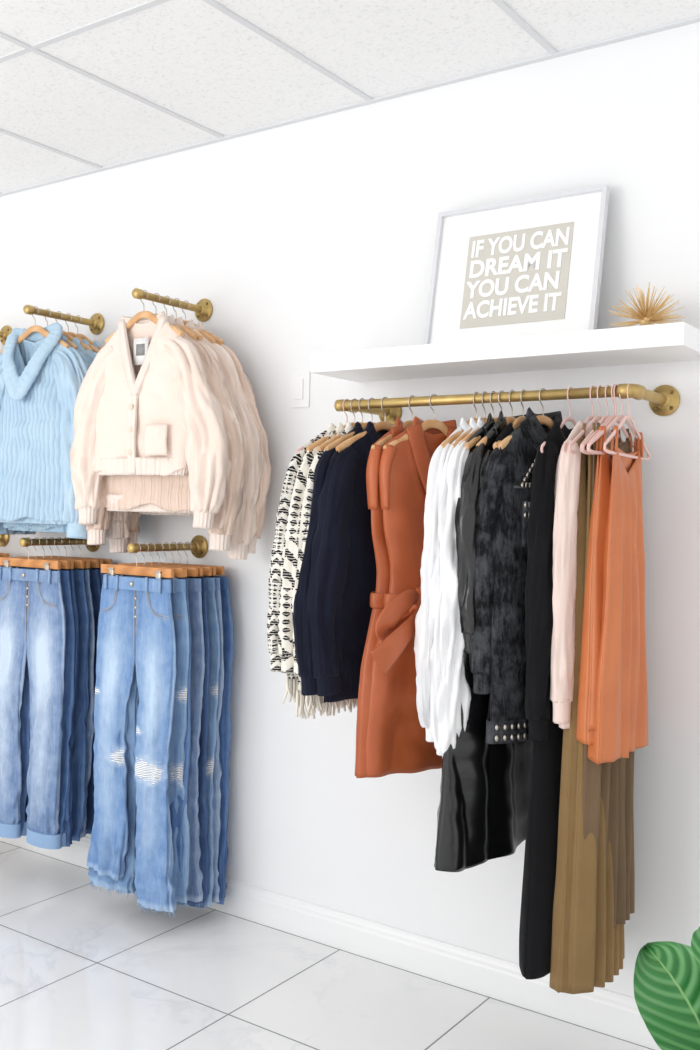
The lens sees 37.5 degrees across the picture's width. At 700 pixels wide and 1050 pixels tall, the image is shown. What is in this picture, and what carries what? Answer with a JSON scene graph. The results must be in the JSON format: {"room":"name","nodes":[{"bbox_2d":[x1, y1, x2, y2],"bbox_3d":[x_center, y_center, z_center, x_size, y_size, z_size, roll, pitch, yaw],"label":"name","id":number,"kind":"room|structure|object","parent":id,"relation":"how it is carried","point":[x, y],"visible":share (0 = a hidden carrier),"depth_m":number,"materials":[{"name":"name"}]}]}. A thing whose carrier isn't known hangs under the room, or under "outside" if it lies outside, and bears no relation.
{"room":"shop","nodes":[
{"label":"shop","id":0,"kind":"room"},
{"bbox_2d":[267,423,336,703],"bbox_3d":[-0.030,0.105,2.977,0.513,0.795,0.089,1,1,-44],"label":"cardigan","id":1,"kind":"object","parent":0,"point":[274,587],"visible":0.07,"depth_m":2.81,"materials":[{"name":"white"}]},
{"bbox_2d":[0,841,654,1049],"bbox_3d":[-1.607,1.342,1.077,8.200,0.001,5.560,2,1,35],"label":"floor","id":2,"kind":"structure","parent":0,"point":[82,967],"depth_m":2.98,"materials":[{"name":"tile"}]},
{"bbox_2d":[633,927,699,1049],"bbox_3d":[0.750,1.009,1.716,0.493,0.752,0.491,1,1,-1],"label":"leaf","id":3,"kind":"object","parent":2,"relation":"on","point":[666,983],"visible":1,"depth_m":1.83,"materials":[{"name":"green plant"}]},
{"bbox_2d":[0,22,699,997],"bbox_3d":[0.009,0.008,3.343,8.200,2.680,0.120,2,1,35],"label":"wall","id":4,"kind":"structure","parent":0,"point":[302,239],"depth_m":3.20,"materials":[{"name":"paint"}]},
{"bbox_2d":[0,534,9,546],"bbox_3d":[-1.534,0.049,4.139,0.082,0.082,0.334,2,1,35],"label":"rail","id":5,"kind":"object","parent":4,"relation":"attached to","point":[4,539],"visible":0.65,"depth_m":4.25,"materials":[{"name":"brown"}]},
{"bbox_2d":[0,325,11,344],"bbox_3d":[-1.516,-0.785,4.129,0.082,0.082,0.334,2,1,35],"label":"rail","id":6,"kind":"object","parent":4,"relation":"attached to","point":[6,330],"visible":0.84,"depth_m":4.24,"materials":[{"name":"brown"}]},
{"bbox_2d":[19,538,99,551],"bbox_3d":[-1.083,0.062,3.825,0.082,0.082,0.334,2,1,35],"label":"rail","id":7,"kind":"object","parent":4,"relation":"attached to","point":[24,542],"visible":0.56,"depth_m":3.81,"materials":[{"name":"brown"}]},
{"bbox_2d":[0,537,60,570],"bbox_3d":[-1.161,0.106,3.715,0.330,0.123,0.026,2,1,34],"label":"hanger","id":8,"kind":"object","parent":7,"relation":"hanging from","point":[7,562],"visible":0.88,"depth_m":3.70,"materials":[{"name":"brown wood"}]},
{"bbox_2d":[0,566,65,848],"bbox_3d":[-1.169,0.645,3.725,0.406,0.982,0.078,2,1,31],"label":"jeans","id":9,"kind":"object","parent":8,"relation":"hanging from","point":[32,609],"visible":1,"depth_m":3.67,"materials":[{"name":"fabric"}]},
{"bbox_2d":[10,537,69,569],"bbox_3d":[-1.141,0.106,3.743,0.330,0.123,0.026,2,1,31],"label":"hanger","id":10,"kind":"object","parent":7,"relation":"hanging from","point":[65,564],"visible":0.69,"depth_m":3.67,"materials":[{"name":"brown wood"}]},
{"bbox_2d":[13,567,74,846],"bbox_3d":[-1.153,0.645,3.749,0.410,0.982,0.077,2,1,31],"label":"jeans","id":11,"kind":"object","parent":10,"relation":"hanging from","point":[69,691],"visible":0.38,"depth_m":3.65,"materials":[{"name":"fabric"}]},
{"bbox_2d":[16,537,73,569],"bbox_3d":[-1.122,0.106,3.771,0.330,0.123,0.026,2,1,37],"label":"hanger","id":12,"kind":"object","parent":7,"relation":"hanging from","point":[71,561],"visible":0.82,"depth_m":3.72,"materials":[{"name":"brown wood"}]},
{"bbox_2d":[25,567,78,846],"bbox_3d":[-1.137,0.647,3.770,0.407,0.979,0.081,2,1,35],"label":"jeans","id":13,"kind":"object","parent":12,"relation":"hanging from","point":[67,824],"visible":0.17,"depth_m":3.66,"materials":[{"name":"fabric"}]},
{"bbox_2d":[20,537,84,569],"bbox_3d":[-1.102,0.106,3.799,0.330,0.123,0.026,2,1,32],"label":"hanger","id":14,"kind":"object","parent":7,"relation":"hanging from","point":[77,563],"visible":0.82,"depth_m":3.73,"materials":[{"name":"brown wood"}]},
{"bbox_2d":[29,567,88,840],"bbox_3d":[-1.116,0.646,3.805,0.406,0.976,0.077,2,1,32],"label":"jeans","id":15,"kind":"object","parent":14,"relation":"hanging from","point":[78,753],"visible":0.16,"depth_m":3.71,"materials":[{"name":"fabric"}]},
{"bbox_2d":[29,537,89,569],"bbox_3d":[-1.083,0.106,3.827,0.330,0.123,0.026,2,1,35],"label":"hanger","id":16,"kind":"object","parent":7,"relation":"hanging from","point":[87,562],"visible":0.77,"depth_m":3.76,"materials":[{"name":"brown wood"}]},
{"bbox_2d":[79,569,94,837],"bbox_3d":[-1.100,0.648,3.830,0.416,0.980,0.089,2,1,35],"label":"jeans","id":17,"kind":"object","parent":16,"relation":"hanging from","point":[89,721],"visible":0.15,"depth_m":3.73,"materials":[{"name":"fabric"}]},
{"bbox_2d":[38,537,98,568],"bbox_3d":[-1.063,0.106,3.854,0.330,0.123,0.026,2,1,32],"label":"hanger","id":18,"kind":"object","parent":7,"relation":"hanging from","point":[94,563],"visible":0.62,"depth_m":3.78,"materials":[{"name":"brown wood"}]},
{"bbox_2d":[86,569,100,833],"bbox_3d":[-1.071,0.647,3.866,0.402,0.979,0.083,2,1,32],"label":"jeans","id":19,"kind":"object","parent":18,"relation":"hanging from","point":[94,573],"visible":0.09,"depth_m":3.77,"materials":[{"name":"fabric"}]},
{"bbox_2d":[23,305,103,334],"bbox_3d":[-1.065,-0.771,3.815,0.082,0.082,0.334,2,1,35],"label":"rail","id":20,"kind":"object","parent":4,"relation":"attached to","point":[95,323],"visible":1,"depth_m":3.85,"materials":[{"name":"brown"}]},
{"bbox_2d":[1,306,68,352],"bbox_3d":[-1.136,-0.705,3.715,0.349,0.169,0.014,2,1,32],"label":"clothes hanger","id":21,"kind":"object","parent":20,"relation":"hanging from","point":[36,328],"visible":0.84,"depth_m":3.71,"materials":[{"name":"brown wood"}]},
{"bbox_2d":[0,323,87,538],"bbox_3d":[-1.151,-0.341,3.711,0.661,0.771,0.170,2,1,30],"label":"knit sweater","id":22,"kind":"object","parent":21,"relation":"hanging from","point":[41,379],"visible":0.89,"depth_m":3.63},
{"bbox_2d":[45,309,77,349],"bbox_3d":[-1.105,-0.705,3.760,0.349,0.169,0.014,2,1,38],"label":"clothes hanger","id":23,"kind":"object","parent":20,"relation":"hanging from","point":[70,343],"visible":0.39,"depth_m":3.67,"materials":[{"name":"brown wood"}]},
{"bbox_2d":[0,335,91,534],"bbox_3d":[-1.110,-0.320,3.768,0.651,0.732,0.143,2,1,36],"label":"knit sweater","id":24,"kind":"object","parent":23,"relation":"hanging from","point":[4,527],"visible":0.08,"depth_m":3.70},
{"bbox_2d":[55,311,92,350],"bbox_3d":[-1.076,-0.705,3.801,0.349,0.169,0.013,2,1,31],"label":"clothes hanger","id":25,"kind":"object","parent":20,"relation":"hanging from","point":[69,337],"visible":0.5,"depth_m":3.76,"materials":[{"name":"brown wood"}]},
{"bbox_2d":[9,337,106,538],"bbox_3d":[-1.087,-0.321,3.805,0.655,0.733,0.146,2,1,33],"label":"knit sweater","id":26,"kind":"object","parent":25,"relation":"hanging from","point":[76,341],"visible":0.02,"depth_m":3.72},
{"bbox_2d":[65,313,99,352],"bbox_3d":[-1.051,-0.705,3.838,0.349,0.169,0.013,2,1,35],"label":"clothes hanger","id":27,"kind":"object","parent":20,"relation":"hanging from","point":[72,334],"visible":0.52,"depth_m":3.80,"materials":[{"name":"brown wood"}]},
{"bbox_2d":[127,535,207,557],"bbox_3d":[-0.627,0.076,3.509,0.082,0.082,0.334,2,1,35],"label":"rail","id":28,"kind":"object","parent":4,"relation":"attached to","point":[199,544],"visible":0.98,"depth_m":3.56,"materials":[{"name":"brown"}]},
{"bbox_2d":[101,543,173,579],"bbox_3d":[-0.705,0.120,3.398,0.330,0.123,0.026,2,1,35],"label":"hanger","id":29,"kind":"object","parent":28,"relation":"hanging from","point":[113,570],"visible":0.84,"depth_m":3.39,"materials":[{"name":"brown wood"}]},
{"bbox_2d":[86,574,175,916],"bbox_3d":[-0.717,0.711,3.400,0.421,1.086,0.073,2,1,35],"label":"jeans","id":30,"kind":"object","parent":29,"relation":"hanging from","point":[136,622],"visible":1,"depth_m":3.37,"materials":[{"name":"fabric"}]},
{"bbox_2d":[113,543,183,578],"bbox_3d":[-0.685,0.120,3.426,0.330,0.123,0.026,2,1,29],"label":"hanger","id":31,"kind":"object","parent":28,"relation":"hanging from","point":[178,572],"visible":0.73,"depth_m":3.36,"materials":[{"name":"brown wood"}]},
{"bbox_2d":[88,574,189,907],"bbox_3d":[-0.698,0.706,3.439,0.415,1.076,0.080,2,1,26],"label":"jeans","id":32,"kind":"object","parent":31,"relation":"hanging from","point":[175,767],"visible":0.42,"depth_m":3.35,"materials":[{"name":"fabric"}]},
{"bbox_2d":[118,542,186,578],"bbox_3d":[-0.666,0.120,3.454,0.330,0.123,0.026,2,1,38],"label":"hanger","id":33,"kind":"object","parent":28,"relation":"hanging from","point":[185,569],"visible":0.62,"depth_m":3.44,"materials":[{"name":"brown wood"}]},
{"bbox_2d":[111,575,191,907],"bbox_3d":[-0.685,0.711,3.462,0.406,1.086,0.078,2,1,35],"label":"jeans","id":34,"kind":"object","parent":33,"relation":"hanging from","point":[176,818],"visible":0.14,"depth_m":3.35,"materials":[{"name":"fabric"}]},
{"bbox_2d":[125,542,197,577],"bbox_3d":[-0.647,0.120,3.482,0.330,0.123,0.026,2,1,31],"label":"hanger","id":35,"kind":"object","parent":28,"relation":"hanging from","point":[191,571],"visible":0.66,"depth_m":3.41,"materials":[{"name":"brown wood"}]},
{"bbox_2d":[135,575,204,908],"bbox_3d":[-0.657,0.718,3.488,0.411,1.092,0.085,2,1,27],"label":"jeans","id":36,"kind":"object","parent":35,"relation":"hanging from","point":[194,891],"visible":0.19,"depth_m":3.39,"materials":[{"name":"fabric"}]},
{"bbox_2d":[131,542,202,577],"bbox_3d":[-0.627,0.120,3.510,0.330,0.123,0.026,2,1,35],"label":"hanger","id":37,"kind":"object","parent":28,"relation":"hanging from","point":[200,569],"visible":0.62,"depth_m":3.46,"materials":[{"name":"brown wood"}]},
{"bbox_2d":[183,577,210,907],"bbox_3d":[-0.633,0.720,3.525,0.419,1.095,0.082,2,1,35],"label":"jeans","id":38,"kind":"object","parent":37,"relation":"hanging from","point":[204,863],"visible":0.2,"depth_m":3.41,"materials":[{"name":"fabric"}]},
{"bbox_2d":[145,542,211,576],"bbox_3d":[-0.608,0.120,3.538,0.330,0.123,0.026,2,1,32],"label":"hanger","id":39,"kind":"object","parent":28,"relation":"hanging from","point":[207,571],"visible":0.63,"depth_m":3.46,"materials":[{"name":"brown wood"}]},
{"bbox_2d":[197,577,219,906],"bbox_3d":[-0.622,0.723,3.542,0.429,1.101,0.074,2,1,32],"label":"jeans","id":40,"kind":"object","parent":39,"relation":"hanging from","point":[213,624],"visible":0.13,"depth_m":3.44,"materials":[{"name":"fabric"}]},
{"bbox_2d":[146,542,215,576],"bbox_3d":[-0.589,0.120,3.566,0.330,0.123,0.026,2,1,37],"label":"hanger","id":41,"kind":"object","parent":28,"relation":"hanging from","point":[213,568],"visible":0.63,"depth_m":3.52,"materials":[{"name":"brown wood"}]},
{"bbox_2d":[203,576,223,902],"bbox_3d":[-0.603,0.726,3.574,0.423,1.108,0.078,2,1,37],"label":"jeans","id":42,"kind":"object","parent":41,"relation":"hanging from","point":[217,771],"visible":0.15,"depth_m":3.46,"materials":[{"name":"fabric"}]},
{"bbox_2d":[154,542,223,576],"bbox_3d":[-0.569,0.120,3.594,0.330,0.123,0.026,2,1,34],"label":"hanger","id":43,"kind":"object","parent":28,"relation":"hanging from","point":[219,569],"visible":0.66,"depth_m":3.51,"materials":[{"name":"brown wood"}]},
{"bbox_2d":[208,576,233,904],"bbox_3d":[-0.576,0.728,3.604,0.424,1.110,0.081,2,1,37],"label":"jeans","id":44,"kind":"object","parent":43,"relation":"hanging from","point":[225,719],"visible":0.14,"depth_m":3.49,"materials":[{"name":"fabric"}]},
{"bbox_2d":[132,288,212,321],"bbox_3d":[-0.609,-0.757,3.498,0.082,0.082,0.334,2,1,35],"label":"rail","id":45,"kind":"object","parent":4,"relation":"attached to","point":[203,310],"visible":0.99,"depth_m":3.54,"materials":[{"name":"brown"}]},
{"bbox_2d":[105,290,182,342],"bbox_3d":[-0.681,-0.692,3.398,0.349,0.169,0.013,2,1,33],"label":"clothes hanger","id":46,"kind":"object","parent":45,"relation":"hanging from","point":[149,315],"visible":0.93,"depth_m":3.39,"materials":[{"name":"brown wood"}]},
{"bbox_2d":[70,311,227,528],"bbox_3d":[-0.671,-0.344,3.385,0.691,0.706,0.131,2,1,33],"label":"cardigan","id":47,"kind":"object","parent":46,"relation":"hanging from","point":[166,419],"visible":1,"depth_m":3.34,"materials":[{"name":"beige"}]},
{"bbox_2d":[152,293,196,339],"bbox_3d":[-0.649,-0.691,3.443,0.349,0.169,0.014,2,1,30],"label":"clothes hanger","id":48,"kind":"object","parent":45,"relation":"hanging from","point":[189,333],"visible":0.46,"depth_m":3.37,"materials":[{"name":"brown wood"}]},
{"bbox_2d":[86,315,243,550],"bbox_3d":[-0.638,-0.310,3.436,0.702,0.774,0.117,2,1,30],"label":"cardigan","id":49,"kind":"object","parent":48,"relation":"hanging from","point":[132,493],"visible":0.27,"depth_m":3.35,"materials":[{"name":"beige"}]},
{"bbox_2d":[163,296,202,340],"bbox_3d":[-0.621,-0.691,3.484,0.349,0.169,0.013,2,1,38],"label":"clothes hanger","id":50,"kind":"object","parent":45,"relation":"hanging from","point":[199,337],"visible":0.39,"depth_m":3.40,"materials":[{"name":"brown wood"}]},
{"bbox_2d":[106,316,243,538],"bbox_3d":[-0.611,-0.320,3.476,0.689,0.754,0.116,2,1,38],"label":"cardigan","id":51,"kind":"object","parent":50,"relation":"hanging from","point":[118,518],"visible":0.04,"depth_m":3.37,"materials":[{"name":"beige"}]},
{"bbox_2d":[172,298,215,343],"bbox_3d":[-0.595,-0.691,3.521,0.349,0.169,0.014,2,1,32],"label":"clothes hanger","id":52,"kind":"object","parent":45,"relation":"hanging from","point":[208,337],"visible":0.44,"depth_m":3.45,"materials":[{"name":"brown wood"}]},
{"bbox_2d":[108,319,262,559],"bbox_3d":[-0.590,-0.295,3.515,0.707,0.804,0.119,2,1,32],"label":"cardigan","id":53,"kind":"object","parent":52,"relation":"hanging from","point":[245,529],"visible":0.05,"depth_m":3.34,"materials":[{"name":"beige"}]},
{"bbox_2d":[182,300,223,344],"bbox_3d":[-0.569,-0.691,3.558,0.349,0.169,0.014,2,1,34],"label":"clothes hanger","id":54,"kind":"object","parent":45,"relation":"hanging from","point":[219,341],"visible":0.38,"depth_m":3.48,"materials":[{"name":"brown wood"}]},
{"bbox_2d":[128,321,270,553],"bbox_3d":[-0.559,-0.304,3.546,0.714,0.784,0.128,2,1,34],"label":"cardigan","id":55,"kind":"object","parent":54,"relation":"hanging from","point":[246,386],"visible":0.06,"depth_m":3.38,"materials":[{"name":"beige"}]},
{"bbox_2d":[289,370,309,407],"bbox_3d":[-0.166,-0.446,3.386,0.080,0.120,0.011,2,1,35],"label":"light switch","id":56,"kind":"object","parent":4,"relation":"attached to","point":[299,380],"visible":0.99,"depth_m":3.38,"materials":[{"name":"white paint"}]},
{"bbox_2d":[0,836,660,1049],"bbox_3d":[-0.058,1.292,3.303,8.200,0.112,0.016,2,1,35],"label":"baseboard","id":57,"kind":"structure","parent":4,"relation":"attached to","point":[615,1014],"depth_m":3.10,"materials":[{"name":"white paint"}]},
{"bbox_2d":[310,322,699,381],"bbox_3d":[0.406,-0.465,2.843,1.102,0.055,0.250,2,1,35],"label":"floating shelf","id":58,"kind":"object","parent":4,"relation":"attached to","point":[677,341],"visible":1,"depth_m":2.72,"materials":[{"name":"white paint"}]},
{"bbox_2d":[423,184,609,343],"bbox_3d":[0.453,-0.703,2.869,0.515,0.422,0.096,2,1,35],"label":"print","id":59,"kind":"object","parent":58,"relation":"on","point":[530,265],"visible":0.99,"depth_m":2.86,"materials":[{"name":"white paper"}]},
{"bbox_2d":[607,282,684,326],"bbox_3d":[0.748,-0.553,2.602,0.176,0.122,0.195,1,1,-27],"label":"ornament","id":60,"kind":"object","parent":58,"relation":"on","point":[645,315],"visible":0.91,"depth_m":2.59,"materials":[{"name":"gold metal"}]},
{"bbox_2d":[334,383,679,424],"bbox_3d":[0.403,-0.337,2.840,0.935,0.082,0.258,2,1,35],"label":"rail","id":61,"kind":"object","parent":4,"relation":"attached to","point":[664,400],"visible":0.93,"depth_m":2.69,"materials":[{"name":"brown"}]},
{"bbox_2d":[306,398,356,451],"bbox_3d":[0.013,-0.281,2.976,0.014,0.169,0.378,2,1,43],"label":"clothes hanger","id":62,"kind":"object","parent":61,"relation":"hanging from","point":[319,442],"visible":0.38,"depth_m":2.87,"materials":[{"name":"brown wood"}]},
{"bbox_2d":[278,422,357,718],"bbox_3d":[-0.009,0.126,2.961,0.083,0.835,0.507,2,1,43],"label":"cardigan","id":63,"kind":"object","parent":62,"relation":"hanging from","point":[285,625],"visible":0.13,"depth_m":2.79,"materials":[{"name":"white"}]},
{"bbox_2d":[317,398,364,450],"bbox_3d":[0.035,-0.280,2.961,0.014,0.169,0.378,2,1,40],"label":"clothes hanger","id":64,"kind":"object","parent":61,"relation":"hanging from","point":[321,447],"visible":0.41,"depth_m":2.86,"materials":[{"name":"brown wood"}]},
{"bbox_2d":[291,422,357,713],"bbox_3d":[0.013,0.115,2.942,0.088,0.813,0.511,2,1,39],"label":"cardigan","id":65,"kind":"object","parent":64,"relation":"hanging from","point":[305,509],"visible":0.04,"depth_m":2.77,"materials":[{"name":"white"}]},
{"bbox_2d":[325,398,375,450],"bbox_3d":[0.062,-0.280,2.942,0.014,0.169,0.378,2,1,42],"label":"clothes hanger","id":66,"kind":"object","parent":61,"relation":"hanging from","point":[340,440],"visible":0.43,"depth_m":2.85,"materials":[{"name":"brown wood"}]},
{"bbox_2d":[292,422,362,695],"bbox_3d":[0.031,0.084,2.922,0.099,0.749,0.526,2,1,42],"label":"knit sweater","id":67,"kind":"object","parent":66,"relation":"hanging from","point":[301,626],"visible":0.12,"depth_m":2.75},
{"bbox_2d":[336,397,393,451],"bbox_3d":[0.099,-0.278,2.916,0.378,0.169,0.014,1,1,-45],"label":"clothes hanger","id":68,"kind":"object","parent":61,"relation":"hanging from","point":[383,425],"visible":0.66,"depth_m":2.85,"materials":[{"name":"brown wood"}]},
{"bbox_2d":[307,421,388,702],"bbox_3d":[0.076,0.098,2.904,0.090,0.776,0.510,2,1,44],"label":"knit sweater","id":69,"kind":"object","parent":68,"relation":"hanging from","point":[343,573],"visible":0.43,"depth_m":2.78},
{"bbox_2d":[371,395,414,448],"bbox_3d":[0.172,-0.276,2.865,0.014,0.169,0.339,2,1,42],"label":"clothes hanger","id":70,"kind":"object","parent":61,"relation":"hanging from","point":[382,442],"visible":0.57,"depth_m":2.79,"materials":[{"name":"brown wood"}]},
{"bbox_2d":[355,417,403,777],"bbox_3d":[0.162,0.189,2.873,0.105,0.967,0.422,2,1,42],"label":"dress","id":71,"kind":"object","parent":70,"relation":"hanging from","point":[372,470],"visible":0.23,"depth_m":2.74,"materials":[{"name":"fabric"}]},
{"bbox_2d":[383,394,447,448],"bbox_3d":[0.230,-0.274,2.825,0.339,0.169,0.013,1,1,-35],"label":"clothes hanger","id":72,"kind":"object","parent":61,"relation":"hanging from","point":[432,423],"visible":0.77,"depth_m":2.81,"materials":[{"name":"brown wood"}]},
{"bbox_2d":[365,416,456,777],"bbox_3d":[0.205,0.191,2.777,0.515,0.966,0.214,1,1,-35],"label":"dress","id":73,"kind":"object","parent":72,"relation":"hanging from","point":[396,742],"visible":0.41,"depth_m":2.75,"materials":[{"name":"fabric"}]},
{"bbox_2d":[440,392,477,447],"bbox_3d":[0.337,-0.271,2.751,0.013,0.169,0.339,2,1,38],"label":"clothes hanger","id":74,"kind":"object","parent":61,"relation":"hanging from","point":[450,439],"visible":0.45,"depth_m":2.66,"materials":[{"name":"brown wood"}]},
{"bbox_2d":[414,417,468,741],"bbox_3d":[0.320,0.133,2.751,0.096,0.834,0.454,2,1,38],"label":"blouse","id":75,"kind":"object","parent":74,"relation":"hanging from","point":[424,622],"visible":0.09,"depth_m":2.59,"materials":[{"name":"fabric"}]},
{"bbox_2d":[450,391,486,447],"bbox_3d":[0.357,-0.271,2.736,0.014,0.169,0.339,2,1,36],"label":"clothes hanger","id":76,"kind":"object","parent":61,"relation":"hanging from","point":[465,434],"visible":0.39,"depth_m":2.65,"materials":[{"name":"brown wood"}]},
{"bbox_2d":[429,417,476,755],"bbox_3d":[0.340,0.149,2.737,0.106,0.864,0.453,2,1,36],"label":"blouse","id":77,"kind":"object","parent":76,"relation":"hanging from","point":[434,659],"visible":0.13,"depth_m":2.57,"materials":[{"name":"fabric"}]},
{"bbox_2d":[459,391,495,444],"bbox_3d":[0.378,-0.270,2.722,0.013,0.169,0.339,2,1,38],"label":"clothes hanger","id":78,"kind":"object","parent":61,"relation":"hanging from","point":[468,436],"visible":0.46,"depth_m":2.65,"materials":[{"name":"brown wood"}]},
{"bbox_2d":[434,416,484,757],"bbox_3d":[0.365,0.165,2.720,0.104,0.894,0.453,2,1,38],"label":"blouse","id":79,"kind":"object","parent":78,"relation":"hanging from","point":[454,690],"visible":0.27,"depth_m":2.55,"materials":[{"name":"fabric"}]},
{"bbox_2d":[464,390,503,449],"bbox_3d":[0.398,-0.269,2.708,0.013,0.169,0.329,2,1,41],"label":"clothes hanger","id":80,"kind":"object","parent":61,"relation":"hanging from","point":[470,444],"visible":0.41,"depth_m":2.61,"materials":[{"name":"brown wood"}]},
{"bbox_2d":[434,413,532,871],"bbox_3d":[0.376,0.287,2.711,0.452,1.154,0.136,1,1,-42],"label":"dress","id":81,"kind":"object","parent":80,"relation":"hanging from","point":[482,813],"visible":0.23,"depth_m":2.60,"materials":[{"name":"black fabric"}]},
{"bbox_2d":[476,390,516,445],"bbox_3d":[0.423,-0.269,2.691,0.013,0.169,0.329,2,1,39],"label":"clothes hanger","id":82,"kind":"object","parent":61,"relation":"hanging from","point":[510,419],"visible":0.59,"depth_m":2.67,"materials":[{"name":"brown wood"}]},
{"bbox_2d":[455,410,525,653],"bbox_3d":[0.413,0.012,2.687,0.090,0.614,0.451,2,1,39],"label":"leather jacket","id":83,"kind":"object","parent":82,"relation":"hanging from","point":[472,480],"visible":0.24,"depth_m":2.53,"materials":[{"name":"black fabric"}]},
{"bbox_2d":[493,389,525,448],"bbox_3d":[0.449,-0.268,2.672,0.013,0.169,0.319,2,1,35],"label":"clothes hanger","id":84,"kind":"object","parent":61,"relation":"hanging from","point":[520,419],"visible":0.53,"depth_m":2.64,"materials":[{"name":"brown wood"}]},
{"bbox_2d":[485,423,513,740],"bbox_3d":[0.437,0.143,2.682,0.086,0.805,0.330,2,1,35],"label":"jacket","id":85,"kind":"object","parent":84,"relation":"hanging from","point":[508,429],"visible":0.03,"depth_m":2.57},
{"bbox_2d":[498,388,553,449],"bbox_3d":[0.494,-0.266,2.641,0.339,0.169,0.013,1,1,-41],"label":"clothes hanger","id":86,"kind":"object","parent":61,"relation":"hanging from","point":[544,420],"visible":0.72,"depth_m":2.63,"materials":[{"name":"brown wood"}]},
{"bbox_2d":[468,407,565,743],"bbox_3d":[0.484,0.121,2.646,0.434,0.836,0.140,1,1,-41],"label":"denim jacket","id":87,"kind":"object","parent":86,"relation":"hanging from","point":[497,660],"visible":0.34,"depth_m":2.53,"materials":[{"name":"black fabric"}]},
{"bbox_2d":[540,387,575,452],"bbox_3d":[0.554,-0.259,2.599,0.007,0.180,0.322,2,1,36],"label":"hanger","id":88,"kind":"object","parent":61,"relation":"hanging from","point":[569,418],"visible":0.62,"depth_m":2.58,"materials":[{"name":"pink"}]},
{"bbox_2d":[519,421,572,979],"bbox_3d":[0.537,0.417,2.612,0.106,1.346,0.367,2,1,36],"label":"dress","id":89,"kind":"object","parent":88,"relation":"hanging from","point":[540,857],"visible":0.36,"depth_m":2.47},
{"bbox_2d":[563,385,598,451],"bbox_3d":[0.603,-0.257,2.565,0.006,0.180,0.322,2,1,37],"label":"hanger","id":90,"kind":"object","parent":61,"relation":"hanging from","point":[589,417],"visible":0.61,"depth_m":2.55,"materials":[{"name":"pink"}]},
{"bbox_2d":[550,420,610,728],"bbox_3d":[0.593,0.118,2.572,0.070,0.745,0.360,2,1,37],"label":"blouse","id":91,"kind":"object","parent":90,"relation":"hanging from","point":[567,478],"visible":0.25,"depth_m":2.44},
{"bbox_2d":[568,385,611,453],"bbox_3d":[0.618,-0.257,2.555,0.007,0.180,0.353,2,1,36],"label":"hanger","id":92,"kind":"object","parent":61,"relation":"hanging from","point":[599,417],"visible":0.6,"depth_m":2.50,"materials":[{"name":"pink"}]},
{"bbox_2d":[549,423,614,993],"bbox_3d":[0.602,0.438,2.564,0.124,1.366,0.303,2,1,36],"label":"dress","id":93,"kind":"object","parent":92,"relation":"hanging from","point":[558,966],"visible":0.26,"depth_m":2.46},
{"bbox_2d":[580,385,622,454],"bbox_3d":[0.634,-0.256,2.543,0.007,0.180,0.353,2,1,33],"label":"hanger","id":94,"kind":"object","parent":61,"relation":"hanging from","point":[603,418],"visible":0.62,"depth_m":2.51,"materials":[{"name":"pink"}]},
{"bbox_2d":[568,423,624,993],"bbox_3d":[0.625,0.434,2.550,0.117,1.358,0.304,2,1,37],"label":"dress","id":95,"kind":"object","parent":94,"relation":"hanging from","point":[596,954],"visible":0.3,"depth_m":2.44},
{"bbox_2d":[582,384,633,454],"bbox_3d":[0.648,-0.256,2.534,0.006,0.180,0.353,2,1,37],"label":"hanger","id":96,"kind":"object","parent":61,"relation":"hanging from","point":[608,418],"visible":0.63,"depth_m":2.50,"materials":[{"name":"pink"}]},
{"bbox_2d":[587,384,632,454],"bbox_3d":[0.653,-0.256,2.531,0.007,0.180,0.373,2,1,34],"label":"hanger","id":97,"kind":"object","parent":61,"relation":"hanging from","point":[609,421],"visible":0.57,"depth_m":2.52,"materials":[{"name":"pink"}]},
{"bbox_2d":[576,426,631,744],"bbox_3d":[0.649,0.140,2.536,0.104,0.752,0.311,2,1,28],"label":"camisole","id":98,"kind":"object","parent":97,"relation":"hanging from","point":[583,736],"visible":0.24,"depth_m":2.43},
{"bbox_2d":[588,394,649,460],"bbox_3d":[0.665,-0.255,2.522,0.006,0.180,0.373,2,1,38],"label":"hanger","id":99,"kind":"object","parent":61,"relation":"hanging from","point":[621,416],"visible":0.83,"depth_m":2.48,"materials":[{"name":"pink"}]},
{"bbox_2d":[588,426,640,731],"bbox_3d":[0.655,0.127,2.532,0.099,0.725,0.314,2,1,38],"label":"camisole","id":100,"kind":"object","parent":99,"relation":"hanging from","point":[605,469],"visible":0.25,"depth_m":2.42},
{"bbox_2d":[603,383,647,460],"bbox_3d":[0.680,-0.255,2.512,0.006,0.180,0.373,2,1,31],"label":"hanger","id":101,"kind":"object","parent":61,"relation":"hanging from","point":[628,416],"visible":0.95,"depth_m":2.50,"materials":[{"name":"pink"}]},
{"bbox_2d":[587,425,648,763],"bbox_3d":[0.666,0.162,2.517,0.089,0.795,0.313,2,1,31],"label":"camisole","id":102,"kind":"object","parent":101,"relation":"hanging from","point":[621,726],"visible":0.98,"depth_m":2.45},
{"bbox_2d":[0,0,699,191],"bbox_3d":[-1.549,-1.337,1.043,8.200,0.001,5.560,2,1,35],"label":"ceiling","id":103,"kind":"structure","parent":0,"point":[190,59],"depth_m":2.93,"materials":[{"name":"tile"}]},
{"bbox_2d":[0,0,699,196],"bbox_3d":[-1.625,-1.335,1.048,8.330,0.009,5.520,2,1,35],"label":"grid","id":104,"kind":"object","parent":103,"relation":"attached to","point":[553,53],"visible":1,"depth_m":2.98,"materials":[{"name":"silver metal"}]},
{"bbox_2d":[582,423,634,927],"bbox_3d":[0.632,0.369,2.546,0.129,1.228,0.294,2,1,37],"label":"dress","id":105,"kind":"object","parent":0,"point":[612,781],"visible":0.29,"depth_m":2.50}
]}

